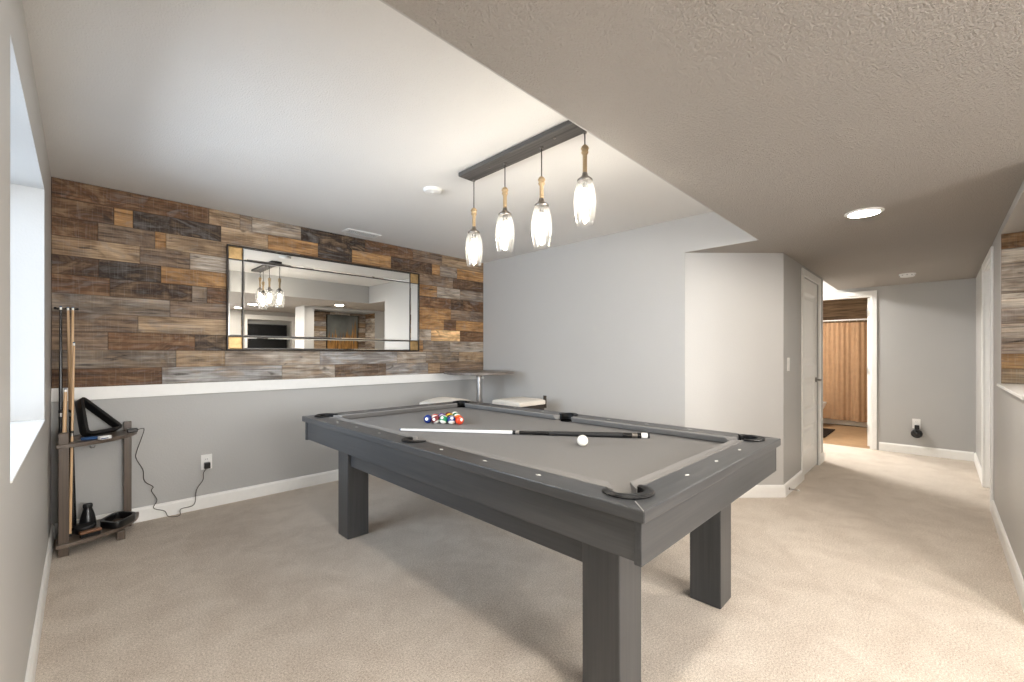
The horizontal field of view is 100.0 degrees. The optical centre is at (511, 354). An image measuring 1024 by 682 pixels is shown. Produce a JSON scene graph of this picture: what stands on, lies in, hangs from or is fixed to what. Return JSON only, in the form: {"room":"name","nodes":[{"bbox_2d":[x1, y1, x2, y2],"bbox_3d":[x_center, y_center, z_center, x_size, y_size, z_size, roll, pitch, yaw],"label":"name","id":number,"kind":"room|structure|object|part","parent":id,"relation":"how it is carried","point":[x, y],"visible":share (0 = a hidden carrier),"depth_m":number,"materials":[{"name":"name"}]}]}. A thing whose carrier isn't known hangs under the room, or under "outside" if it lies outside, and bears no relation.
{"room":"billiard room","nodes":[
{"label":"billiard room","id":0,"kind":"room"},
{"bbox_2d":[0,0,50,681],"bbox_3d":[-0.858,-0.020,0.404,7.086,2.544,0.360,0,0,45],"label":"wall","id":1,"kind":"structure","parent":0,"point":[25,175],"depth_m":1.69,"materials":[{"name":"paint"}]},
{"bbox_2d":[10,420,44,482],"bbox_3d":[-2.068,0.359,1.678,1.614,0.006,0.269,0,0,45],"label":"window sill","id":2,"kind":"structure","parent":1,"relation":"attached to","point":[23,434],"depth_m":1.77,"materials":[{"name":"white paint"}]},
{"bbox_2d":[24,524,53,681],"bbox_3d":[-0.725,1.198,0.537,6.686,0.107,0.014,0,0,45],"label":"baseboard","id":3,"kind":"structure","parent":1,"relation":"attached to","point":[36,636],"depth_m":1.91,"materials":[{"name":"white wood"}]},
{"bbox_2d":[51,374,482,539],"bbox_3d":[-1.770,0.030,4.369,0.200,2.444,3.977,0,0,45],"label":"wall","id":4,"kind":"structure","parent":0,"point":[252,438],"depth_m":3.52,"materials":[{"name":"grey paint"}]},
{"bbox_2d":[55,469,337,539],"bbox_3d":[-1.730,1.198,4.256,0.014,0.107,3.841,0,0,45],"label":"baseboard","id":5,"kind":"structure","parent":4,"relation":"attached to","point":[146,513],"depth_m":3.59,"materials":[{"name":"white wood"}]},
{"bbox_2d":[201,454,211,469],"bbox_3d":[-2.489,0.877,3.498,0.009,0.120,0.075,0,0,45],"label":"wall outlet","id":6,"kind":"object","parent":4,"relation":"attached to","point":[208,457],"visible":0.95,"depth_m":3.49,"materials":[{"name":"white plastic"}]},
{"bbox_2d":[51,177,482,387],"bbox_3d":[-1.738,-0.481,4.252,0.010,1.421,3.855,0,0,45],"label":"planks","id":7,"kind":"object","parent":4,"relation":"attached to","point":[145,276],"visible":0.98,"depth_m":3.39,"materials":[{"name":"brown wood"}]},
{"bbox_2d":[54,307,78,310],"bbox_3d":[-3.026,-0.308,2.916,0.044,0.016,0.120,0,0,45],"label":"rail","id":8,"kind":"object","parent":7,"relation":"attached to","point":[54,307],"visible":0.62,"depth_m":2.90,"materials":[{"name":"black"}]},
{"bbox_2d":[226,244,419,350],"bbox_3d":[-1.714,-0.473,4.223,0.032,0.880,1.856,1,0,45],"label":"wall mirror","id":9,"kind":"object","parent":7,"relation":"attached to","point":[281,299],"visible":1,"depth_m":4.06,"materials":[{"name":"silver metal"}]},
{"bbox_3d":[-2.329,-0.473,3.612,0.018,0.640,0.102,0,0,45],"label":"border glass","id":10,"kind":"part","parent":9,"relation":"part of","materials":[{"name":"mirror"}]},
{"bbox_2d":[243,261,409,340],"bbox_3d":[-1.718,-0.473,4.226,0.018,0.642,1.618,0,0,45],"label":"mirror glass","id":11,"kind":"object","parent":9,"relation":"on","point":[282,301],"depth_m":4.10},
{"bbox_3d":[-1.719,-0.094,4.228,0.018,0.102,1.616,1,0,45],"label":"border glass","id":12,"kind":"part","parent":9,"relation":"part of","materials":[{"name":"mirror"}]},
{"bbox_3d":[-1.716,-0.852,4.225,0.018,0.102,1.616,0,0,45],"label":"border glass","id":13,"kind":"part","parent":9,"relation":"part of","materials":[{"name":"mirror"}]},
{"bbox_3d":[-1.107,-0.473,4.841,0.018,0.640,0.102,0,0,45],"label":"border glass","id":14,"kind":"part","parent":9,"relation":"part of","materials":[{"name":"mirror"}]},
{"bbox_2d":[51,373,483,401],"bbox_3d":[-1.734,0.275,4.249,0.020,0.090,3.856,0,0,45],"label":"trim ledge","id":15,"kind":"object","parent":4,"relation":"attached to","point":[128,391],"visible":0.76,"depth_m":3.63,"materials":[{"name":"white wood"}]},
{"bbox_2d":[22,0,711,262],"bbox_3d":[-0.760,-1.267,3.083,3.448,0.150,4.377,0,0,45],"label":"ceiling","id":16,"kind":"structure","parent":0,"point":[332,116],"depth_m":2.25,"materials":[{"name":"paint"}]},
{"bbox_2d":[341,228,380,238],"bbox_3d":[-1.480,-1.187,4.228,0.150,0.010,0.340,0,0,45],"label":"ceiling vent","id":17,"kind":"object","parent":16,"relation":"in","point":[348,230],"visible":1,"depth_m":4.21,"materials":[{"name":"white metal"}]},
{"bbox_2d":[423,186,441,194],"bbox_3d":[-0.575,-1.179,3.110,0.136,0.025,0.136,0,0,45],"label":"detector","id":18,"kind":"object","parent":16,"relation":"attached to","point":[431,190],"visible":1,"depth_m":3.08,"materials":[{"name":"white plastic"}]},
{"bbox_2d":[458,120,592,258],"bbox_3d":[0.046,-0.891,2.539,1.010,0.600,0.172,0,0,45],"label":"pendant light","id":19,"kind":"object","parent":16,"relation":"hanging from","point":[567,130],"visible":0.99,"depth_m":2.43,"materials":[{"name":"silver metal"}]},
{"bbox_3d":[-0.254,-0.700,2.869,0.036,0.130,0.036,0,0,45],"label":"bulb","id":20,"kind":"part","parent":19,"relation":"part of","materials":[{"name":"white glass"}]},
{"bbox_3d":[-0.043,-0.739,2.616,0.036,0.130,0.036,0,0,45],"label":"bulb","id":21,"kind":"part","parent":19,"relation":"part of","materials":[{"name":"white glass"}]},
{"bbox_2d":[539,206,543,213],"bbox_3d":[0.166,-0.807,2.412,0.027,0.037,0.027,0,0,45],"label":"bulb socket","id":22,"kind":"object","parent":19,"relation":"attached to","point":[541,208],"depth_m":2.40,"materials":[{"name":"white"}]},
{"bbox_3d":[0.166,-0.723,2.412,0.036,0.130,0.036,0,0,45],"label":"bulb","id":23,"kind":"part","parent":19,"relation":"part of","materials":[{"name":"white glass"}]},
{"bbox_2d":[582,181,586,188],"bbox_3d":[0.381,-0.881,2.244,0.027,0.037,0.027,0,0,45],"label":"bulb socket","id":24,"kind":"object","parent":19,"relation":"attached to","point":[584,183],"depth_m":2.23,"materials":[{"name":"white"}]},
{"bbox_3d":[0.381,-0.797,2.244,0.036,0.130,0.036,0,0,45],"label":"bulb","id":25,"kind":"part","parent":19,"relation":"part of","materials":[{"name":"white glass"}]},
{"bbox_2d":[35,423,1023,681],"bbox_3d":[2.808,1.312,4.091,7.086,0.120,10.838,0,0,45],"label":"floor","id":26,"kind":"structure","parent":0,"point":[883,566],"depth_m":2.23,"materials":[{"name":"beige carpet"}]},
{"bbox_2d":[56,421,138,557],"bbox_3d":[-2.770,0.870,2.896,0.412,0.762,0.412,0,0,45],"label":"stand","id":27,"kind":"object","parent":26,"relation":"on","point":[63,542],"visible":0.89,"depth_m":2.70,"materials":[{"name":"wood"}]},
{"bbox_2d":[58,306,62,433],"bbox_3d":[-2.937,0.425,2.796,0.074,1.479,0.029,0,0,45],"label":"pool cue","id":28,"kind":"object","parent":27,"relation":"on","point":[60,411],"visible":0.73,"depth_m":2.80,"materials":[{"name":"black wood"}]},
{"bbox_3d":[-2.785,0.870,2.668,0.052,0.762,0.046,0,0,45],"label":"leg","id":29,"kind":"part","parent":27,"relation":"part of","materials":[{"name":"brown wood"}]},
{"bbox_2d":[62,389,66,432],"bbox_3d":[-2.875,0.693,2.751,0.028,0.943,0.063,0,0,-19],"label":"pool cue","id":30,"kind":"object","parent":27,"relation":"on","point":[64,423],"visible":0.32,"depth_m":2.76,"materials":[{"name":"brown wood"}]},
{"bbox_2d":[69,307,73,533],"bbox_3d":[-2.890,0.425,2.811,0.119,1.480,0.031,0,0,45],"label":"pool cue","id":31,"kind":"object","parent":27,"relation":"on","point":[72,309],"visible":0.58,"depth_m":2.81,"materials":[{"name":"brown wood"}]},
{"bbox_2d":[69,342,74,536],"bbox_3d":[-2.835,0.543,2.764,0.015,1.243,0.065,0,0,-27],"label":"pool cue","id":32,"kind":"object","parent":27,"relation":"on","point":[73,355],"visible":0.95,"depth_m":2.76,"materials":[{"name":"brown wood"}]},
{"bbox_2d":[67,307,76,526],"bbox_3d":[-2.939,0.425,2.866,0.029,1.479,0.048,0,0,45],"label":"pool cue","id":33,"kind":"object","parent":27,"relation":"on","point":[68,313],"visible":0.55,"depth_m":2.85,"materials":[{"name":"brown wood"}]},
{"bbox_2d":[74,522,94,534],"bbox_3d":[-2.801,1.143,2.816,0.098,0.046,0.098,0,0,45],"label":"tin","id":34,"kind":"object","parent":27,"relation":"on","point":[85,526],"visible":0.8,"depth_m":2.79,"materials":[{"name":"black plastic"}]},
{"bbox_3d":[-2.801,1.128,2.816,0.098,0.016,0.098,0,0,45],"label":"lid","id":35,"kind":"part","parent":34,"relation":"part of","materials":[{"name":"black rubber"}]},
{"bbox_2d":[79,503,96,525],"bbox_3d":[-2.865,1.088,2.899,0.087,0.156,0.088,0,0,45],"label":"bottle","id":36,"kind":"object","parent":27,"relation":"on","point":[88,515],"visible":0.84,"depth_m":2.88,"materials":[{"name":"black plastic"}]},
{"bbox_2d":[79,527,101,538],"bbox_3d":[-2.709,1.146,2.758,0.036,0.040,0.104,0,0,31],"label":"brush","id":37,"kind":"object","parent":27,"relation":"on","point":[94,531],"visible":1,"depth_m":2.75,"materials":[{"name":"brown wood"}]},
{"bbox_2d":[81,435,102,440],"bbox_3d":[-2.739,0.546,2.802,0.040,0.016,0.105,0,0,45],"label":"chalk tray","id":38,"kind":"object","parent":27,"relation":"on","point":[91,437],"visible":0.66,"depth_m":2.78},
{"bbox_2d":[56,430,136,448],"bbox_3d":[-2.777,0.568,2.896,0.402,0.025,0.402,0,0,45],"label":"shelf","id":39,"kind":"object","parent":27,"relation":"attached to","point":[117,435],"depth_m":2.79,"materials":[{"name":"brown wood"}]},
{"bbox_2d":[56,512,138,549],"bbox_3d":[-2.770,1.179,2.896,0.412,0.025,0.412,0,0,45],"label":"shelf","id":40,"kind":"object","parent":27,"relation":"attached to","point":[74,540],"depth_m":2.75,"materials":[{"name":"brown wood"}]},
{"bbox_2d":[75,397,121,436],"bbox_3d":[-2.865,0.423,2.948,0.175,0.263,0.241,0,0,3],"label":"rack","id":41,"kind":"object","parent":27,"relation":"on","point":[82,403],"visible":0.98,"depth_m":2.92,"materials":[{"name":"black plastic"}]},
{"bbox_2d":[98,435,111,439],"bbox_3d":[-2.666,0.544,2.810,0.030,0.021,0.060,0,0,16],"label":"box","id":42,"kind":"object","parent":27,"relation":"on","point":[104,436],"visible":1,"depth_m":2.80,"materials":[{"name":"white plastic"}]},
{"bbox_2d":[100,511,135,528],"bbox_3d":[-2.721,1.143,2.962,0.172,0.047,0.224,0,0,-9],"label":"tray","id":43,"kind":"object","parent":27,"relation":"on","point":[107,522],"visible":0.99,"depth_m":2.94,"materials":[{"name":"black plastic"}]},
{"bbox_3d":[-2.800,0.870,3.127,0.041,0.762,0.042,0,0,45],"label":"leg","id":44,"kind":"part","parent":27,"relation":"part of","materials":[{"name":"brown wood"}]},
{"bbox_2d":[127,428,210,516],"bbox_3d":[-2.630,0.889,3.288,0.142,0.722,0.538,0,0,28],"label":"power cord","id":45,"kind":"object","parent":26,"relation":"on","point":[207,465],"visible":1,"depth_m":3.24,"materials":[{"name":"black plastic"}]},
{"bbox_2d":[420,397,469,404],"bbox_3d":[-0.649,0.844,4.311,0.424,0.815,0.424,0,0,45],"label":"bar stool","id":46,"kind":"object","parent":26,"relation":"on","point":[437,399],"visible":0.15,"depth_m":4.23,"materials":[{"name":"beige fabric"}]},
{"bbox_2d":[444,370,513,401],"bbox_3d":[-0.382,0.724,4.980,0.810,1.054,0.810,0,0,45],"label":"pub table","id":47,"kind":"object","parent":26,"relation":"on","point":[478,373],"visible":0.58,"depth_m":4.88,"materials":[{"name":"metal"}]},
{"bbox_2d":[492,395,546,409],"bbox_3d":[0.073,0.844,4.520,0.424,0.814,0.428,0,0,45],"label":"bar stool","id":48,"kind":"object","parent":26,"relation":"on","point":[525,402],"visible":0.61,"depth_m":4.42,"materials":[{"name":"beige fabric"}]},
{"bbox_2d":[492,397,544,406],"bbox_3d":[0.072,0.496,4.519,0.400,0.061,0.400,0,0,45],"label":"cushion","id":49,"kind":"object","parent":48,"relation":"on","point":[514,401],"depth_m":4.41,"materials":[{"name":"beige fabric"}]},
{"bbox_3d":[0.072,0.550,4.519,0.380,0.044,0.380,0,0,45],"label":"seat frame","id":50,"kind":"part","parent":48,"relation":"part of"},
{"bbox_2d":[302,400,780,681],"bbox_3d":[-0.044,0.836,2.601,2.582,0.830,1.444,0,0,45],"label":"pool table","id":51,"kind":"object","parent":26,"relation":"on","point":[610,505],"visible":0.96,"depth_m":1.83,"materials":[{"name":"grey wood"}]},
{"bbox_3d":[-1.107,0.878,2.997,0.152,0.745,0.150,0,0,45],"label":"leg","id":52,"kind":"part","parent":51,"relation":"part of","materials":[{"name":"grey wood"}]},
{"bbox_2d":[331,417,418,439],"bbox_3d":[-0.871,0.449,2.605,1.062,0.038,0.048,0,0,45],"label":"cushion","id":53,"kind":"object","parent":51,"relation":"on","point":[413,437],"depth_m":2.50,"materials":[{"name":"grey fabric"}]},
{"bbox_3d":[-0.917,0.451,3.470,0.118,0.037,1.440,0,0,45],"label":"rail","id":54,"kind":"part","parent":51,"relation":"part of","materials":[{"name":"grey wood"}]},
{"bbox_2d":[333,403,456,418],"bbox_3d":[-0.859,0.449,3.412,0.048,0.038,1.102,0,0,45],"label":"cushion","id":55,"kind":"object","parent":51,"relation":"on","point":[408,410],"depth_m":3.35,"materials":[{"name":"grey fabric"}]},
{"bbox_2d":[424,415,431,422],"bbox_3d":[-0.573,0.441,2.926,0.057,0.057,0.057,0,0,-18],"label":"ball","id":56,"kind":"object","parent":51,"relation":"on","point":[427,418],"visible":0.97,"depth_m":2.91,"materials":[{"name":"blue plastic"}]},
{"bbox_2d":[431,415,439,422],"bbox_3d":[-0.517,0.441,2.911,0.057,0.057,0.057,0,0,-34],"label":"ball","id":57,"kind":"object","parent":51,"relation":"on","point":[435,419],"visible":0.97,"depth_m":2.89,"materials":[{"name":"plastic"}]},
{"bbox_2d":[439,415,446,423],"bbox_3d":[-0.462,0.441,2.897,0.057,0.057,0.057,0,0,-16],"label":"ball","id":58,"kind":"object","parent":51,"relation":"on","point":[443,419],"visible":0.98,"depth_m":2.88,"materials":[{"name":"green plastic"}]},
{"bbox_2d":[447,416,455,423],"bbox_3d":[-0.406,0.441,2.882,0.057,0.057,0.057,0,0,-19],"label":"ball","id":59,"kind":"object","parent":51,"relation":"on","point":[451,419],"visible":0.96,"depth_m":2.86,"materials":[{"name":"blue plastic"}]},
{"bbox_2d":[455,416,463,424],"bbox_3d":[-0.351,0.441,2.867,0.057,0.057,0.057,0,0,-15],"label":"ball","id":60,"kind":"object","parent":51,"relation":"on","point":[459,420],"visible":1,"depth_m":2.85,"materials":[{"name":"plastic"}]},
{"bbox_3d":[-0.511,0.451,2.131,2.578,0.037,0.118,0,0,45],"label":"rail","id":61,"kind":"part","parent":51,"relation":"part of","materials":[{"name":"grey wood"}]},
{"bbox_2d":[465,403,559,419],"bbox_3d":[-0.052,0.449,3.429,1.062,0.038,0.048,0,0,45],"label":"cushion","id":62,"kind":"object","parent":51,"relation":"on","point":[481,407],"depth_m":3.35,"materials":[{"name":"grey fabric"}]},
{"bbox_2d":[426,440,612,490],"bbox_3d":[-0.035,0.449,1.774,1.062,0.038,0.048,0,0,45],"label":"cushion","id":63,"kind":"object","parent":51,"relation":"on","point":[564,474],"depth_m":1.67,"materials":[{"name":"grey fabric"}]},
{"bbox_2d":[400,429,649,437],"bbox_3d":[0.039,0.454,2.507,1.470,0.031,0.031,0,0,9],"label":"pool cue","id":64,"kind":"object","parent":51,"relation":"on","point":[552,433],"visible":1,"depth_m":2.47,"materials":[{"name":"white paint"}]},
{"bbox_2d":[561,419,571,421],"bbox_3d":[0.391,0.531,3.038,0.093,0.131,0.093,0,0,45],"label":"pocket","id":65,"kind":"object","parent":51,"relation":"on","point":[562,420],"depth_m":3.07,"materials":[{"name":"black leather"}]},
{"bbox_2d":[577,435,587,445],"bbox_3d":[0.360,0.441,2.190,0.057,0.057,0.057,0,0,45],"label":"cue ball","id":66,"kind":"object","parent":51,"relation":"on","point":[582,440],"visible":1,"depth_m":2.17,"materials":[{"name":"white plastic"}]},
{"bbox_3d":[0.358,0.878,1.540,0.152,0.745,0.150,0,0,45],"label":"leg","id":67,"kind":"part","parent":51,"relation":"part of","materials":[{"name":"grey wood"}]},
{"bbox_3d":[0.424,0.451,3.071,2.578,0.037,0.118,0,0,45],"label":"rail","id":68,"kind":"part","parent":51,"relation":"part of","materials":[{"name":"grey wood"}]},
{"bbox_2d":[571,416,737,442],"bbox_3d":[0.784,0.449,2.598,1.062,0.038,0.048,0,0,45],"label":"cushion","id":69,"kind":"object","parent":51,"relation":"on","point":[609,424],"depth_m":2.53,"materials":[{"name":"grey fabric"}]},
{"bbox_2d":[630,440,743,492],"bbox_3d":[0.772,0.449,1.791,0.048,0.038,1.102,0,0,45],"label":"cushion","id":70,"kind":"object","parent":51,"relation":"on","point":[636,485],"depth_m":1.65,"materials":[{"name":"grey fabric"}]},
{"bbox_3d":[0.830,0.451,1.733,0.118,0.037,1.440,0,0,45],"label":"rail","id":71,"kind":"part","parent":51,"relation":"part of","materials":[{"name":"grey wood"}]},
{"bbox_3d":[1.020,0.878,2.206,0.152,0.745,0.150,0,0,45],"label":"leg","id":72,"kind":"part","parent":51,"relation":"part of","materials":[{"name":"grey wood"}]},
{"bbox_2d":[823,428,834,437],"bbox_3d":[4.838,1.245,6.923,0.480,0.016,0.920,0,0,45],"label":"bath mat","id":73,"kind":"object","parent":26,"relation":"on","point":[826,431],"visible":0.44,"depth_m":6.87,"materials":[{"name":"grey fabric"}]},
{"bbox_2d":[823,418,866,426],"bbox_3d":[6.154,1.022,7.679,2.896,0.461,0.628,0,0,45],"label":"bathtub","id":74,"kind":"object","parent":26,"relation":"on","point":[825,420],"visible":0.06,"depth_m":7.54,"materials":[{"name":"white ceramic"}]},
{"bbox_2d":[483,211,756,426],"bbox_3d":[0.812,0.030,4.522,3.247,2.444,0.120,0,0,45],"label":"wall","id":75,"kind":"structure","parent":0,"point":[594,326],"depth_m":4.36,"materials":[{"name":"paint"}]},
{"bbox_2d":[380,0,1023,289],"bbox_3d":[2.775,-1.114,2.117,4.350,0.456,7.992,0,0,45],"label":"ceiling","id":76,"kind":"structure","parent":0,"point":[784,119],"depth_m":1.51,"materials":[{"name":"beige paint"}]},
{"bbox_2d":[844,207,884,217],"bbox_3d":[2.198,-0.881,2.682,0.196,0.010,0.196,0,0,45],"label":"recessed light","id":77,"kind":"object","parent":76,"relation":"in","point":[865,212],"visible":1,"depth_m":2.66,"materials":[{"name":"white plastic"}]},
{"bbox_2d":[899,273,915,277],"bbox_3d":[4.353,-0.866,4.726,0.140,0.040,0.140,0,0,45],"label":"smoke detector","id":78,"kind":"object","parent":76,"relation":"attached to","point":[903,275],"visible":1,"depth_m":4.70,"materials":[{"name":"white plastic"}]},
{"bbox_2d":[685,253,782,484],"bbox_3d":[1.940,0.183,3.841,0.873,2.138,0.177,0,0,-1],"label":"wall","id":79,"kind":"structure","parent":0,"point":[734,301],"depth_m":3.75,"materials":[{"name":"paint"}]},
{"bbox_2d":[739,485,785,497],"bbox_3d":[1.950,1.198,3.745,0.873,0.107,0.014,0,0,-1],"label":"baseboard","id":80,"kind":"structure","parent":79,"relation":"attached to","point":[758,491],"depth_m":3.74,"materials":[{"name":"white wood"}]},
{"bbox_2d":[783,253,822,484],"bbox_3d":[2.976,0.183,4.444,0.115,2.138,1.811,0,0,45],"label":"wall","id":81,"kind":"structure","parent":0,"point":[791,268],"depth_m":4.02,"materials":[{"name":"grey paint"}]},
{"bbox_2d":[787,358,789,370],"bbox_3d":[2.495,0.092,3.872,0.009,0.120,0.075,0,0,45],"label":"light switch","id":82,"kind":"object","parent":81,"relation":"attached to","point":[788,359],"visible":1,"depth_m":3.86,"materials":[{"name":"white plastic"}]},
{"bbox_2d":[784,470,802,495],"bbox_3d":[2.620,1.198,3.993,0.014,0.107,0.679,0,0,45],"label":"baseboard","id":83,"kind":"structure","parent":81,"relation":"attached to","point":[797,479],"depth_m":3.99,"materials":[{"name":"white wood"}]},
{"bbox_2d":[801,268,820,480],"bbox_3d":[3.185,0.199,4.561,0.016,2.104,0.920,0,0,45],"label":"door frame","id":84,"kind":"structure","parent":81,"relation":"in","point":[804,273],"depth_m":4.28,"materials":[{"name":"white wood"}]},
{"bbox_2d":[805,279,821,473],"bbox_3d":[3.181,0.231,4.564,0.101,2.018,0.774,0,0,45],"label":"closet door","id":85,"kind":"structure","parent":81,"relation":"in","point":[811,379],"depth_m":4.65,"materials":[{"name":"white wood"}]},
{"bbox_2d":[821,452,824,463],"bbox_3d":[3.586,1.198,4.964,0.014,0.107,0.213,0,0,45],"label":"baseboard","id":86,"kind":"structure","parent":81,"relation":"attached to","point":[822,453],"depth_m":4.96,"materials":[{"name":"white wood"}]},
{"bbox_2d":[823,278,975,452],"bbox_3d":[4.518,0.030,5.963,3.200,2.444,0.120,0,0,45],"label":"wall","id":87,"kind":"structure","parent":0,"point":[926,331],"depth_m":5.30,"materials":[{"name":"grey paint"}]},
{"bbox_2d":[823,290,876,449],"bbox_3d":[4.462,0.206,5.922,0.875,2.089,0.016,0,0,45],"label":"door frame","id":88,"kind":"structure","parent":87,"relation":"in","point":[873,293],"depth_m":5.63,"materials":[{"name":"white wood"}]},
{"bbox_2d":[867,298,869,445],"bbox_3d":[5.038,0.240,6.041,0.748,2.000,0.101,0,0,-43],"label":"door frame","id":89,"kind":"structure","parent":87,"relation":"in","point":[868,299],"depth_m":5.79,"materials":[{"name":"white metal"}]},
{"bbox_2d":[912,419,920,428],"bbox_3d":[5.041,0.867,5.351,0.075,0.120,0.009,0,0,45],"label":"wall outlet","id":90,"kind":"object","parent":87,"relation":"attached to","point":[914,421],"visible":1,"depth_m":5.35,"materials":[{"name":"white plastic"}]},
{"bbox_2d":[911,425,922,437],"bbox_3d":[5.021,0.960,5.326,0.107,0.157,0.054,0,0,45],"label":"plug","id":91,"kind":"object","parent":90,"relation":"in","point":[916,433],"visible":1,"depth_m":5.31,"materials":[{"name":"black plastic"}]},
{"bbox_2d":[879,442,973,461],"bbox_3d":[5.086,1.198,5.302,0.843,0.107,0.014,0,0,45],"label":"baseboard","id":92,"kind":"structure","parent":87,"relation":"attached to","point":[892,447],"depth_m":5.27,"materials":[{"name":"white wood"}]},
{"bbox_2d":[976,180,1023,578],"bbox_3d":[3.925,0.183,3.433,0.115,2.138,4.304,0,0,45],"label":"wall","id":93,"kind":"structure","parent":0,"point":[1008,408],"depth_m":2.85,"materials":[{"name":"paint"}]},
{"bbox_2d":[974,452,981,483],"bbox_3d":[4.943,1.198,4.549,0.014,0.107,1.286,0,0,45],"label":"baseboard","id":94,"kind":"structure","parent":93,"relation":"attached to","point":[976,461],"depth_m":4.52,"materials":[{"name":"white wood"}]},
{"bbox_2d":[982,246,993,511],"bbox_3d":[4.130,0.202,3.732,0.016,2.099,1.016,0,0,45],"label":"door frame","id":95,"kind":"structure","parent":93,"relation":"in","point":[989,257],"depth_m":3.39,"materials":[{"name":"white wood"}]},
{"bbox_2d":[991,500,1023,611],"bbox_3d":[3.066,1.198,2.661,0.014,0.107,1.998,0,0,45],"label":"baseboard","id":96,"kind":"structure","parent":93,"relation":"attached to","point":[1018,580],"depth_m":2.52,"materials":[{"name":"white wood"}]},
{"bbox_3d":[6.412,0.030,7.938,3.100,2.444,0.100,0,0,45],"label":"wall","id":97,"kind":"structure","parent":0,"visible":0},
{"bbox_2d":[823,297,869,322],"bbox_3d":[6.285,-0.803,7.953,1.520,0.670,0.056,0,0,45],"label":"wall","id":98,"kind":"structure","parent":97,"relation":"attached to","point":[855,308],"depth_m":8.00,"materials":[{"name":"brown wood"}]},
{"bbox_3d":[3.265,0.183,2.183,0.060,2.138,1.600,0,0,45],"label":"wall niche","id":99,"kind":"object","parent":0,"visible":0},
{"bbox_2d":[997,383,1023,399],"bbox_3d":[3.094,0.213,2.381,0.458,0.018,1.279,0,0,45],"label":"niche ledge","id":100,"kind":"object","parent":99,"relation":"attached to","point":[1017,390],"visible":1,"depth_m":2.55,"materials":[{"name":"white paint"}]},
{"bbox_3d":[3.629,-0.331,2.823,0.324,1.110,0.078,0,0,45],"label":"wall","id":101,"kind":"structure","parent":0,"visible":0},
{"bbox_2d":[1001,231,1023,383],"bbox_3d":[3.556,-0.315,2.831,0.437,1.036,0.010,0,0,45],"label":"wall","id":102,"kind":"structure","parent":101,"relation":"attached to","point":[1012,244],"depth_m":2.94,"materials":[{"name":"brown wood"}]},
{"bbox_3d":[4.387,0.030,8.029,0.100,2.444,2.624,0,0,45],"label":"wall","id":103,"kind":"structure","parent":0,"visible":0},
{"bbox_2d":[823,318,866,321],"bbox_3d":[5.883,-0.593,7.406,2.899,0.064,0.064,0,0,45],"label":"curtain rod","id":104,"kind":"object","parent":103,"relation":"attached to","point":[865,318],"visible":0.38,"depth_m":7.47,"materials":[{"name":"white plastic"}]},
{"bbox_2d":[823,322,866,421],"bbox_3d":[5.650,0.302,7.640,1.400,1.712,0.063,0,0,45],"label":"shower curtain","id":105,"kind":"object","parent":104,"relation":"hanging from","point":[844,344],"visible":0.36,"depth_m":7.49,"materials":[{"name":"brown fabric"}]}
]}

